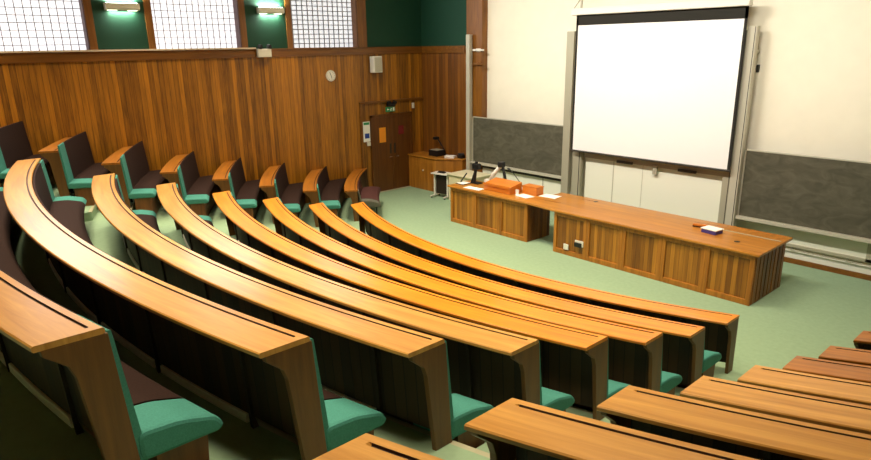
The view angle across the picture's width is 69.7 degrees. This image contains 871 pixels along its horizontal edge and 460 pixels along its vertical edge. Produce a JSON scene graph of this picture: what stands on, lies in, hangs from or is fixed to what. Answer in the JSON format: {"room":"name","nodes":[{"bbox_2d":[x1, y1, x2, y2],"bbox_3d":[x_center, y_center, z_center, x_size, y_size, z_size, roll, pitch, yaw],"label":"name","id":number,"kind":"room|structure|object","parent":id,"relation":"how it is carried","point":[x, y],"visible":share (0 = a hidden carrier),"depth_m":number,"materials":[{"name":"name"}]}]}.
{"room":"lecture hall","nodes":[
{"label":"lecture hall","id":0,"kind":"room"},
{"bbox_2d":[0,0,423,203],"bbox_3d":[-6.389,-3.231,14.183,16.150,7.200,0.300,-15,21,-39],"label":"wall","id":1,"kind":"structure","parent":0,"point":[264,112],"depth_m":15.29,"materials":[{"name":"brown wood"}]},
{"bbox_2d":[0,0,97,50],"bbox_3d":[-8.071,-4.567,12.207,2.360,2.170,0.290,-15,21,-39],"label":"window","id":2,"kind":"structure","parent":1,"relation":"in","point":[25,25],"depth_m":12.67,"materials":[{"name":"glass"},{"name":"wood"}]},
{"bbox_2d":[103,2,139,10],"bbox_3d":[-6.631,-4.723,13.237,0.680,0.158,0.140,-15,21,-39],"label":"wall light","id":3,"kind":"object","parent":1,"relation":"attached to","point":[112,6],"visible":1,"depth_m":13.17,"materials":[{"name":"beige plastic"}]},
{"bbox_2d":[143,0,247,48],"bbox_3d":[-5.547,-5.239,14.353,2.320,2.170,0.290,-15,21,-39],"label":"window","id":4,"kind":"structure","parent":1,"relation":"in","point":[170,24],"depth_m":14.59,"materials":[{"name":"glass"},{"name":"wood"}]},
{"bbox_2d":[0,46,421,63],"bbox_3d":[-6.358,-3.848,13.796,15.950,0.200,0.050,-15,21,-39],"label":"trim","id":5,"kind":"structure","parent":1,"relation":"attached to","point":[37,57],"depth_m":14.26,"materials":[{"name":"brown wood"}]},
{"bbox_2d":[0,47,255,52],"bbox_3d":[-6.940,-3.796,13.237,6.750,0.035,0.039,-15,21,-39],"label":"cable trunking","id":6,"kind":"object","parent":5,"relation":"on","point":[253,47],"visible":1,"depth_m":13.39,"materials":[{"name":"beige plastic"}]},
{"bbox_2d":[256,44,271,56],"bbox_3d":[-4.230,-4.435,15.482,0.380,0.310,0.146,-15,21,-39],"label":"emergency light","id":7,"kind":"object","parent":1,"relation":"attached to","point":[260,52],"visible":1,"depth_m":15.44,"materials":[{"name":"beige plastic"}]},
{"bbox_2d":[256,7,284,13],"bbox_3d":[-4.062,-5.406,15.421,0.680,0.158,0.140,-15,21,-39],"label":"wall light","id":8,"kind":"object","parent":1,"relation":"attached to","point":[260,10],"visible":1,"depth_m":15.35,"materials":[{"name":"beige plastic"}]},
{"bbox_2d":[284,0,366,47],"bbox_3d":[-2.945,-5.931,16.565,2.470,2.170,0.290,-15,21,-39],"label":"window","id":9,"kind":"structure","parent":1,"relation":"in","point":[309,23],"depth_m":16.83,"materials":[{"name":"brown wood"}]},
{"bbox_2d":[326,70,335,80],"bbox_3d":[-2.836,-4.178,16.962,0.300,0.300,0.046,-15,21,-39],"label":"wall clock","id":10,"kind":"object","parent":1,"relation":"attached to","point":[330,75],"visible":1,"depth_m":16.94,"materials":[{"name":"beige plastic"}]},
{"bbox_2d":[363,121,370,141],"bbox_3d":[-1.990,-2.838,18.103,0.240,0.580,0.009,-15,21,-39],"label":"notice board","id":11,"kind":"object","parent":1,"relation":"attached to","point":[366,125],"visible":1,"depth_m":18.10,"materials":[{"name":"white paper"}]},
{"bbox_2d":[370,56,382,72],"bbox_3d":[-1.690,-4.690,17.737,0.300,0.450,0.250,-15,21,-39],"label":"loudspeaker","id":12,"kind":"object","parent":1,"relation":"attached to","point":[375,61],"visible":1,"depth_m":17.63,"materials":[{"name":"beige plastic"}]},
{"bbox_2d":[375,57,381,71],"bbox_3d":[-1.610,-4.666,17.651,0.240,0.390,0.010,-15,21,-39],"label":"grille","id":13,"kind":"object","parent":12,"relation":"attached to","point":[378,60],"depth_m":17.65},
{"bbox_2d":[385,100,396,111],"bbox_3d":[-1.298,-3.649,18.422,0.340,0.333,0.143,-15,21,-39],"label":"exit sign","id":14,"kind":"object","parent":1,"relation":"attached to","point":[393,103],"visible":1,"depth_m":18.42,"materials":[{"name":"green plastic"}]},
{"bbox_2d":[370,111,412,192],"bbox_3d":[-1.278,-2.347,18.876,1.550,2.300,0.100,-15,21,-39],"label":"door","id":15,"kind":"structure","parent":1,"relation":"in","point":[390,158],"depth_m":18.86,"materials":[{"name":"brown wood"}]},
{"bbox_2d":[379,127,385,142],"bbox_3d":[-1.563,-2.808,18.509,0.240,0.440,0.004,-15,21,-39],"label":"poster","id":16,"kind":"object","parent":15,"relation":"attached to","point":[382,131],"visible":1,"depth_m":18.50,"materials":[{"name":"orange paper"}]},
{"bbox_2d":[398,125,403,133],"bbox_3d":[-1.042,-3.034,18.928,0.200,0.260,0.004,-15,21,-39],"label":"door sign","id":17,"kind":"object","parent":15,"relation":"attached to","point":[401,127],"visible":1,"depth_m":18.93,"materials":[{"name":"red"}]},
{"bbox_2d":[359,97,423,168],"bbox_3d":[-1.253,-2.554,18.869,2.380,2.700,0.060,-15,21,-39],"label":"trim","id":18,"kind":"structure","parent":1,"relation":"attached to","point":[417,98],"depth_m":18.12,"materials":[{"name":"brown wood"}]},
{"bbox_2d":[0,182,870,459],"bbox_3d":[-1.073,0.362,8.665,17.245,2.873,16.750,-15,21,-39],"label":"floor","id":19,"kind":"structure","parent":0,"point":[812,310],"depth_m":9.61,"materials":[{"name":"green carpet"}]},
{"bbox_2d":[0,121,55,186],"bbox_3d":[-7.901,-1.320,11.878,0.908,1.306,2.303,-6,17,-17],"label":"desk","id":20,"kind":"object","parent":19,"relation":"on","point":[15,146],"visible":0.32,"depth_m":11.93,"materials":[{"name":"brown wood"}]},
{"bbox_2d":[38,131,111,209],"bbox_3d":[-7.083,-1.216,12.609,0.916,1.311,2.441,-6,17,-15],"label":"desk","id":21,"kind":"object","parent":19,"relation":"on","point":[71,160],"visible":0.72,"depth_m":11.78,"materials":[{"name":"brown wood"}]},
{"bbox_2d":[0,187,222,459],"bbox_3d":[-4.644,0.210,6.653,1.464,1.216,8.808,-14,21,-37],"label":"desk","id":22,"kind":"object","parent":19,"relation":"on","point":[70,362],"visible":0.84,"depth_m":3.64,"materials":[{"name":"brown wood"}]},
{"bbox_2d":[101,141,168,213],"bbox_3d":[-6.252,-1.097,13.304,0.929,1.315,2.673,-5,17,-14],"label":"desk","id":23,"kind":"object","parent":19,"relation":"on","point":[137,182],"visible":0.91,"depth_m":12.62,"materials":[{"name":"brown wood"}]},
{"bbox_2d":[160,151,217,215],"bbox_3d":[-5.449,-1.000,14.109,0.934,1.250,2.703,-4,17,-12],"label":"desk","id":24,"kind":"object","parent":19,"relation":"on","point":[196,191],"visible":0.88,"depth_m":13.57,"materials":[{"name":"brown wood"}]},
{"bbox_2d":[3,158,385,459],"bbox_3d":[-3.821,0.333,7.319,1.634,1.221,9.120,-15,21,-39],"label":"desk","id":25,"kind":"object","parent":19,"relation":"on","point":[248,367],"visible":1,"depth_m":4.63,"materials":[{"name":"brown wood"}]},
{"bbox_2d":[212,158,262,218],"bbox_3d":[-4.622,-0.941,14.904,0.942,1.238,2.793,-4,17,-10],"label":"desk","id":26,"kind":"object","parent":19,"relation":"on","point":[230,176],"visible":0.77,"depth_m":14.47,"materials":[{"name":"brown wood"}]},
{"bbox_2d":[259,163,304,223],"bbox_3d":[-3.759,-0.886,15.651,0.960,1.214,3.045,-3,17,-7],"label":"desk","id":27,"kind":"object","parent":19,"relation":"on","point":[274,182],"visible":0.73,"depth_m":15.30,"materials":[{"name":"brown wood"}]},
{"bbox_2d":[91,173,493,450],"bbox_3d":[-2.859,0.516,7.788,1.620,1.225,8.680,-15,21,-39],"label":"desk","id":28,"kind":"object","parent":19,"relation":"on","point":[398,372],"visible":0.8,"depth_m":5.15,"materials":[{"name":"brown wood"}]},
{"bbox_2d":[303,166,346,226],"bbox_3d":[-2.867,-0.941,16.414,0.980,1.039,3.327,-2,16,-4],"label":"desk","id":29,"kind":"object","parent":19,"relation":"on","point":[317,186],"visible":0.83,"depth_m":15.86,"materials":[{"name":"brown wood"}]},
{"bbox_2d":[344,168,368,220],"bbox_3d":[-2.165,-1.012,17.040,0.466,0.800,3.036,-1,16,-1],"label":"desk","id":30,"kind":"object","parent":19,"relation":"on","point":[351,183],"visible":0.83,"depth_m":16.43,"materials":[{"name":"brown wood"}]},
{"bbox_2d":[156,182,574,411],"bbox_3d":[-2.113,0.623,8.493,1.689,1.200,8.780,-15,21,-39],"label":"desk","id":31,"kind":"object","parent":19,"relation":"on","point":[488,365],"visible":0.52,"depth_m":5.77,"materials":[{"name":"brown wood"}]},
{"bbox_2d":[358,179,380,214],"bbox_3d":[-1.742,-0.869,16.580,0.588,0.772,1.936,-2,16,-4],"label":"bench","id":32,"kind":"object","parent":19,"relation":"on","point":[369,195],"visible":0.84,"depth_m":16.20,"materials":[{"name":"red fabric"}]},
{"bbox_2d":[313,433,443,459],"bbox_3d":[1.274,1.500,1.939,3.568,1.216,0.958,6,18,23],"label":"desk","id":33,"kind":"object","parent":19,"relation":"on","point":[366,446],"visible":1,"depth_m":2.25,"materials":[{"name":"brown wood"}]},
{"bbox_2d":[212,191,631,420],"bbox_3d":[-1.346,0.725,9.144,1.716,1.188,8.705,-15,21,-39],"label":"desk","id":34,"kind":"object","parent":19,"relation":"on","point":[574,362],"visible":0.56,"depth_m":6.47,"materials":[{"name":"orange wood"}]},
{"bbox_2d":[408,151,465,191],"bbox_3d":[0.039,-1.731,18.958,0.675,1.030,1.960,-15,21,-39],"label":"cabinet","id":35,"kind":"object","parent":19,"relation":"on","point":[421,164],"depth_m":18.85,"materials":[{"name":"brown wood"}]},
{"bbox_2d":[429,136,444,156],"bbox_3d":[0.042,-2.514,18.840,0.340,0.540,0.380,-15,21,-39],"label":"projector","id":36,"kind":"object","parent":35,"relation":"on","point":[432,152],"visible":0.96,"depth_m":18.81,"materials":[{"name":"black plastic"}]},
{"bbox_2d":[408,151,465,160],"bbox_3d":[0.031,-2.206,18.819,0.675,0.040,1.960,-15,21,-39],"label":"countertop","id":37,"kind":"structure","parent":35,"relation":"on","point":[423,154],"depth_m":18.73,"materials":[{"name":"brown wood"}]},
{"bbox_2d":[444,155,455,157],"bbox_3d":[0.443,-2.184,18.555,0.306,0.055,0.218,6,18,23],"label":"paper stack","id":38,"kind":"object","parent":35,"relation":"on","point":[445,156],"visible":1,"depth_m":18.50,"materials":[{"name":"white paper"}]},
{"bbox_2d":[457,153,464,158],"bbox_3d":[0.749,-2.180,18.364,0.140,0.146,0.180,-15,21,-39],"label":"desk telephone","id":39,"kind":"object","parent":35,"relation":"on","point":[460,155],"visible":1,"depth_m":18.32,"materials":[{"name":"black plastic"}]},
{"bbox_2d":[430,171,450,199],"bbox_3d":[0.184,-1.286,17.985,0.580,0.719,0.421,11,20,36],"label":"trolley","id":40,"kind":"object","parent":19,"relation":"on","point":[441,181],"visible":0.79,"depth_m":17.95,"materials":[{"name":"beige plastic"}]},
{"bbox_2d":[447,170,490,199],"bbox_3d":[0.951,-1.197,17.552,0.780,0.770,1.030,-15,21,-39],"label":"table","id":41,"kind":"object","parent":19,"relation":"on","point":[454,177],"visible":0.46,"depth_m":17.37,"materials":[{"name":"beige laminate"}]},
{"bbox_2d":[262,197,681,394],"bbox_3d":[-0.586,0.805,9.810,1.763,1.164,8.670,-15,21,-39],"label":"desk","id":42,"kind":"object","parent":19,"relation":"on","point":[634,354],"visible":0.48,"depth_m":7.26,"materials":[{"name":"orange wood"}]},
{"bbox_2d":[450,188,549,241],"bbox_3d":[1.486,-0.470,14.865,0.800,0.875,2.478,-15,21,-39],"label":"base cabinet","id":43,"kind":"object","parent":19,"relation":"on","point":[515,220],"visible":0.79,"depth_m":14.32,"materials":[{"name":"brown wood"}]},
{"bbox_2d":[309,202,721,387],"bbox_3d":[0.159,0.797,10.423,1.847,0.989,8.578,-15,21,-39],"label":"desk","id":44,"kind":"object","parent":19,"relation":"on","point":[684,354],"visible":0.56,"depth_m":8.10,"materials":[{"name":"orange wood"}]},
{"bbox_2d":[351,202,739,373],"bbox_3d":[0.725,0.723,10.977,1.340,0.800,8.560,-15,21,-39],"label":"desk","id":45,"kind":"object","parent":19,"relation":"on","point":[721,328],"visible":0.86,"depth_m":9.23,"materials":[{"name":"orange wood"}]},
{"bbox_2d":[464,398,758,459],"bbox_3d":[2.020,1.586,2.735,3.770,1.221,0.972,6,18,22],"label":"desk","id":46,"kind":"object","parent":19,"relation":"on","point":[514,429],"visible":1,"depth_m":2.86,"materials":[{"name":"brown wood"}]},
{"bbox_2d":[553,212,785,305],"bbox_3d":[4.271,0.315,12.040,1.340,0.875,4.063,-15,21,-39],"label":"base cabinet","id":47,"kind":"object","parent":19,"relation":"on","point":[743,279],"visible":0.8,"depth_m":11.21,"materials":[{"name":"brown wood"}]},
{"bbox_2d":[563,244,568,249],"bbox_3d":[2.695,0.347,12.930,0.018,0.120,0.120,-15,21,-39],"label":"socket","id":48,"kind":"object","parent":47,"relation":"attached to","point":[565,246],"depth_m":12.93,"materials":[{"name":"beige plastic"}]},
{"bbox_2d":[574,240,583,247],"bbox_3d":[2.889,0.286,12.648,0.060,0.130,0.200,-15,21,-39],"label":"socket","id":49,"kind":"object","parent":47,"relation":"attached to","point":[577,243],"depth_m":12.63,"materials":[{"name":"black plastic"}]},
{"bbox_2d":[447,180,792,257],"bbox_3d":[3.217,-0.459,13.097,1.385,0.046,7.430,-15,21,-39],"label":"countertop","id":50,"kind":"structure","parent":47,"relation":"on","point":[750,242],"depth_m":11.95,"materials":[{"name":"brown wood"}]},
{"bbox_2d":[456,173,470,184],"bbox_3d":[0.688,-1.278,15.465,0.270,0.269,0.250,-15,21,-39],"label":"microphone","id":51,"kind":"object","parent":50,"relation":"on","point":[460,182],"visible":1,"depth_m":15.47,"materials":[{"name":"black plastic"}]},
{"bbox_2d":[463,186,483,190],"bbox_3d":[0.919,-0.997,14.959,0.220,0.005,0.500,-16,22,-42],"label":"paper sheet","id":52,"kind":"object","parent":50,"relation":"on","point":[467,187],"visible":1,"depth_m":14.93,"materials":[{"name":"white paper"}]},
{"bbox_2d":[470,161,482,184],"bbox_3d":[1.009,-1.421,15.428,0.180,0.554,0.266,-15,21,-39],"label":"monitor stand","id":53,"kind":"object","parent":50,"relation":"on","point":[476,166],"visible":1,"depth_m":15.38,"materials":[{"name":"black plastic"}]},
{"bbox_2d":[484,161,506,181],"bbox_3d":[1.479,-1.378,15.173,0.160,0.600,0.682,-15,21,-39],"label":"camera","id":54,"kind":"object","parent":50,"relation":"on","point":[501,164],"visible":0.65,"depth_m":15.02,"materials":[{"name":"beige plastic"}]},
{"bbox_2d":[483,177,521,194],"bbox_3d":[1.569,-1.035,14.659,0.435,0.229,0.820,-15,21,-39],"label":"box","id":55,"kind":"object","parent":50,"relation":"on","point":[500,185],"visible":1,"depth_m":14.52,"materials":[{"name":"brown wood"}]},
{"bbox_2d":[516,193,533,197],"bbox_3d":[2.009,-0.769,14.125,0.260,0.005,0.400,-10,19,-29],"label":"paper sheet","id":56,"kind":"object","parent":50,"relation":"on","point":[523,195],"visible":1,"depth_m":14.11,"materials":[{"name":"white paper"}]},
{"bbox_2d":[522,183,543,195],"bbox_3d":[2.227,-0.924,14.325,0.260,0.185,0.440,-15,21,-39],"label":"wooden box","id":57,"kind":"object","parent":50,"relation":"on","point":[532,189],"visible":1,"depth_m":14.22,"materials":[{"name":"brown wood"}]},
{"bbox_2d":[540,194,561,198],"bbox_3d":[2.579,-0.758,14.057,0.420,0.005,0.300,14,22,41],"label":"paper sheet","id":58,"kind":"object","parent":50,"relation":"on","point":[543,195],"visible":1,"depth_m":14.03,"materials":[{"name":"white paper"}]},
{"bbox_2d":[693,223,706,227],"bbox_3d":[4.875,-0.084,11.552,0.230,0.055,0.080,11,20,35],"label":"board duster","id":59,"kind":"object","parent":50,"relation":"on","point":[694,224],"visible":0.8,"depth_m":11.53,"materials":[{"name":"brown wood"}]},
{"bbox_2d":[701,225,723,234],"bbox_3d":[4.942,0.007,11.187,0.240,0.085,0.300,-11,19,-31],"label":"eraser","id":60,"kind":"object","parent":50,"relation":"on","point":[712,230],"visible":1,"depth_m":11.13,"materials":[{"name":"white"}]},
{"bbox_2d":[597,385,870,459],"bbox_3d":[2.854,1.686,3.492,3.804,1.225,0.978,5,17,20],"label":"desk","id":61,"kind":"object","parent":19,"relation":"on","point":[755,435],"visible":0.9,"depth_m":3.50,"materials":[{"name":"brown wood"}]},
{"bbox_2d":[680,375,870,434],"bbox_3d":[3.678,1.773,4.261,3.898,1.200,0.988,5,17,18],"label":"desk","id":62,"kind":"object","parent":19,"relation":"on","point":[849,416],"visible":0.28,"depth_m":4.24,"materials":[{"name":"brown wood"}]},
{"bbox_2d":[737,365,870,405],"bbox_3d":[4.516,1.835,5.045,4.044,1.188,1.003,4,17,16],"label":"desk","id":63,"kind":"object","parent":19,"relation":"on","point":[851,391],"visible":0.28,"depth_m":5.04,"materials":[{"name":"brown wood"}]},
{"bbox_2d":[783,356,870,382],"bbox_3d":[5.387,1.875,5.841,4.223,1.164,1.023,3,17,13],"label":"desk","id":64,"kind":"object","parent":19,"relation":"on","point":[828,368],"visible":0.22,"depth_m":5.85,"materials":[{"name":"brown wood"}]},
{"bbox_2d":[818,345,870,365],"bbox_3d":[6.310,1.808,6.644,4.479,0.989,1.052,2,17,9],"label":"desk","id":65,"kind":"object","parent":19,"relation":"on","point":[833,353],"visible":0.25,"depth_m":6.63,"materials":[{"name":"brown wood"}]},
{"bbox_2d":[853,331,870,349],"bbox_3d":[7.016,1.709,7.278,4.187,0.800,0.542,1,16,7],"label":"desk","id":66,"kind":"object","parent":19,"relation":"on","point":[863,340],"visible":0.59,"depth_m":7.46,"materials":[{"name":"brown wood"}]},
{"bbox_2d":[421,0,466,157],"bbox_3d":[0.433,-4.617,18.524,0.500,7.200,1.970,-15,21,-39],"label":"wall","id":67,"kind":"structure","parent":0,"point":[443,22],"depth_m":18.38,"materials":[{"name":"brown wood"}]},
{"bbox_2d":[422,46,464,52],"bbox_3d":[0.212,-5.239,18.168,0.035,0.200,1.840,-15,21,-39],"label":"trim","id":68,"kind":"structure","parent":67,"relation":"attached to","point":[425,49],"depth_m":18.12,"materials":[{"name":"brown wood"}]},
{"bbox_2d":[487,0,870,264],"bbox_3d":[5.977,-2.986,12.671,0.300,7.200,14.480,-15,21,-39],"label":"wall","id":69,"kind":"structure","parent":0,"point":[811,93],"depth_m":11.86,"materials":[{"name":"beige paint"}]},
{"bbox_2d":[466,34,471,169],"bbox_3d":[1.050,-3.253,17.856,0.370,4.440,0.140,-15,21,-39],"label":"rail","id":70,"kind":"object","parent":69,"relation":"attached to","point":[468,36],"visible":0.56,"depth_m":17.61,"materials":[{"name":"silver metal"}]},
{"bbox_2d":[470,116,562,178],"bbox_3d":[2.121,-2.253,16.755,0.135,1.330,3.250,-15,21,-39],"label":"chalkboard","id":71,"kind":"object","parent":70,"relation":"attached to","point":[535,148],"visible":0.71,"depth_m":16.68,"materials":[{"name":"black stone"}]},
{"bbox_2d":[467,0,487,171],"bbox_3d":[1.193,-4.390,17.532,0.315,6.900,0.600,-15,21,-39],"label":"trim","id":72,"kind":"structure","parent":69,"relation":"attached to","point":[477,10],"depth_m":17.19,"materials":[{"name":"brown wood"}]},
{"bbox_2d":[472,48,483,51],"bbox_3d":[1.184,-4.910,17.073,0.075,0.079,0.420,-15,21,-39],"label":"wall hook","id":73,"kind":"object","parent":69,"relation":"attached to","point":[476,49],"visible":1,"depth_m":17.04,"materials":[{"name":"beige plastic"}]},
{"bbox_2d":[472,62,483,65],"bbox_3d":[1.191,-4.556,17.175,0.075,0.081,0.422,-15,21,-39],"label":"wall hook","id":74,"kind":"object","parent":69,"relation":"attached to","point":[476,63],"visible":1,"depth_m":17.14,"materials":[{"name":"brown wood"}]},
{"bbox_2d":[482,165,560,194],"bbox_3d":[2.300,-1.347,17.013,0.050,0.480,2.800,-15,21,-39],"label":"whiteboard","id":75,"kind":"object","parent":69,"relation":"attached to","point":[552,186],"visible":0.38,"depth_m":16.64,"materials":[{"name":"white board surface"},{"name":"satin aluminium"}]},
{"bbox_2d":[560,31,575,193],"bbox_3d":[3.337,-2.555,15.376,0.380,4.430,0.210,-15,21,-39],"label":"rail","id":76,"kind":"object","parent":69,"relation":"attached to","point":[571,35],"visible":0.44,"depth_m":15.16,"materials":[{"name":"beige metal"}]},
{"bbox_2d":[571,151,583,195],"bbox_3d":[3.556,-2.456,15.168,0.356,4.350,0.240,-15,21,-39],"label":"rail","id":77,"kind":"object","parent":69,"relation":"attached to","point":[578,157],"visible":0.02,"depth_m":15.35,"materials":[{"name":"beige metal"}]},
{"bbox_2d":[570,0,752,171],"bbox_3d":[4.652,-3.264,13.433,0.600,3.516,3.970,-15,21,-39],"label":"projection screen","id":78,"kind":"object","parent":69,"relation":"attached to","point":[654,82],"visible":1,"depth_m":13.10,"materials":[{"name":"white fabric"}]},
{"bbox_2d":[717,30,747,223],"bbox_3d":[5.983,-1.724,12.542,0.356,4.350,0.160,-15,21,-39],"label":"rail","id":79,"kind":"object","parent":69,"relation":"attached to","point":[726,175],"visible":0.19,"depth_m":12.65,"materials":[{"name":"beige metal"}]},
{"bbox_2d":[584,153,722,222],"bbox_3d":[4.737,-2.135,13.743,0.130,4.000,3.370,-15,21,-39],"label":"whiteboard","id":80,"kind":"object","parent":79,"relation":"attached to","point":[692,192],"visible":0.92,"depth_m":13.96,"materials":[{"name":"glossy white whiteboard enamel"}]},
{"bbox_2d":[725,26,759,225],"bbox_3d":[6.084,-1.718,12.394,0.396,4.420,0.170,-15,21,-39],"label":"rail","id":81,"kind":"object","parent":69,"relation":"attached to","point":[751,51],"visible":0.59,"depth_m":12.15,"materials":[{"name":"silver metal"}]},
{"bbox_2d":[735,149,870,243],"bbox_3d":[7.132,-0.602,11.377,0.135,1.400,3.125,-15,21,-39],"label":"chalkboard","id":82,"kind":"object","parent":69,"relation":"attached to","point":[827,196],"visible":1,"depth_m":11.64,"materials":[{"name":"black stone"}]},
{"bbox_2d":[745,221,870,262],"bbox_3d":[7.086,0.128,11.979,0.060,0.500,2.240,-15,21,-39],"label":"whiteboard","id":83,"kind":"object","parent":69,"relation":"attached to","point":[840,247],"visible":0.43,"depth_m":11.78,"materials":[{"name":"beige"}]},
{"bbox_2d":[783,257,870,280],"bbox_3d":[5.999,0.296,13.384,0.065,0.100,13.560,-15,21,-39],"label":"baseboard","id":84,"kind":"structure","parent":69,"relation":"attached to","point":[786,259],"depth_m":11.81,"materials":[{"name":"brown wood"}]},
{"bbox_2d":[784,249,870,274],"bbox_3d":[6.003,0.170,13.353,0.050,0.160,13.560,-15,21,-39],"label":"trim","id":85,"kind":"structure","parent":69,"relation":"attached to","point":[821,260],"depth_m":11.79,"materials":[{"name":"beige plastic"}]},
{"bbox_2d":[785,247,870,266],"bbox_3d":[7.271,0.464,11.855,0.075,0.050,2.800,-15,21,-39],"label":"pipe","id":86,"kind":"object","parent":69,"relation":"attached to","point":[791,248],"visible":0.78,"depth_m":11.71,"materials":[{"name":"beige metal"}]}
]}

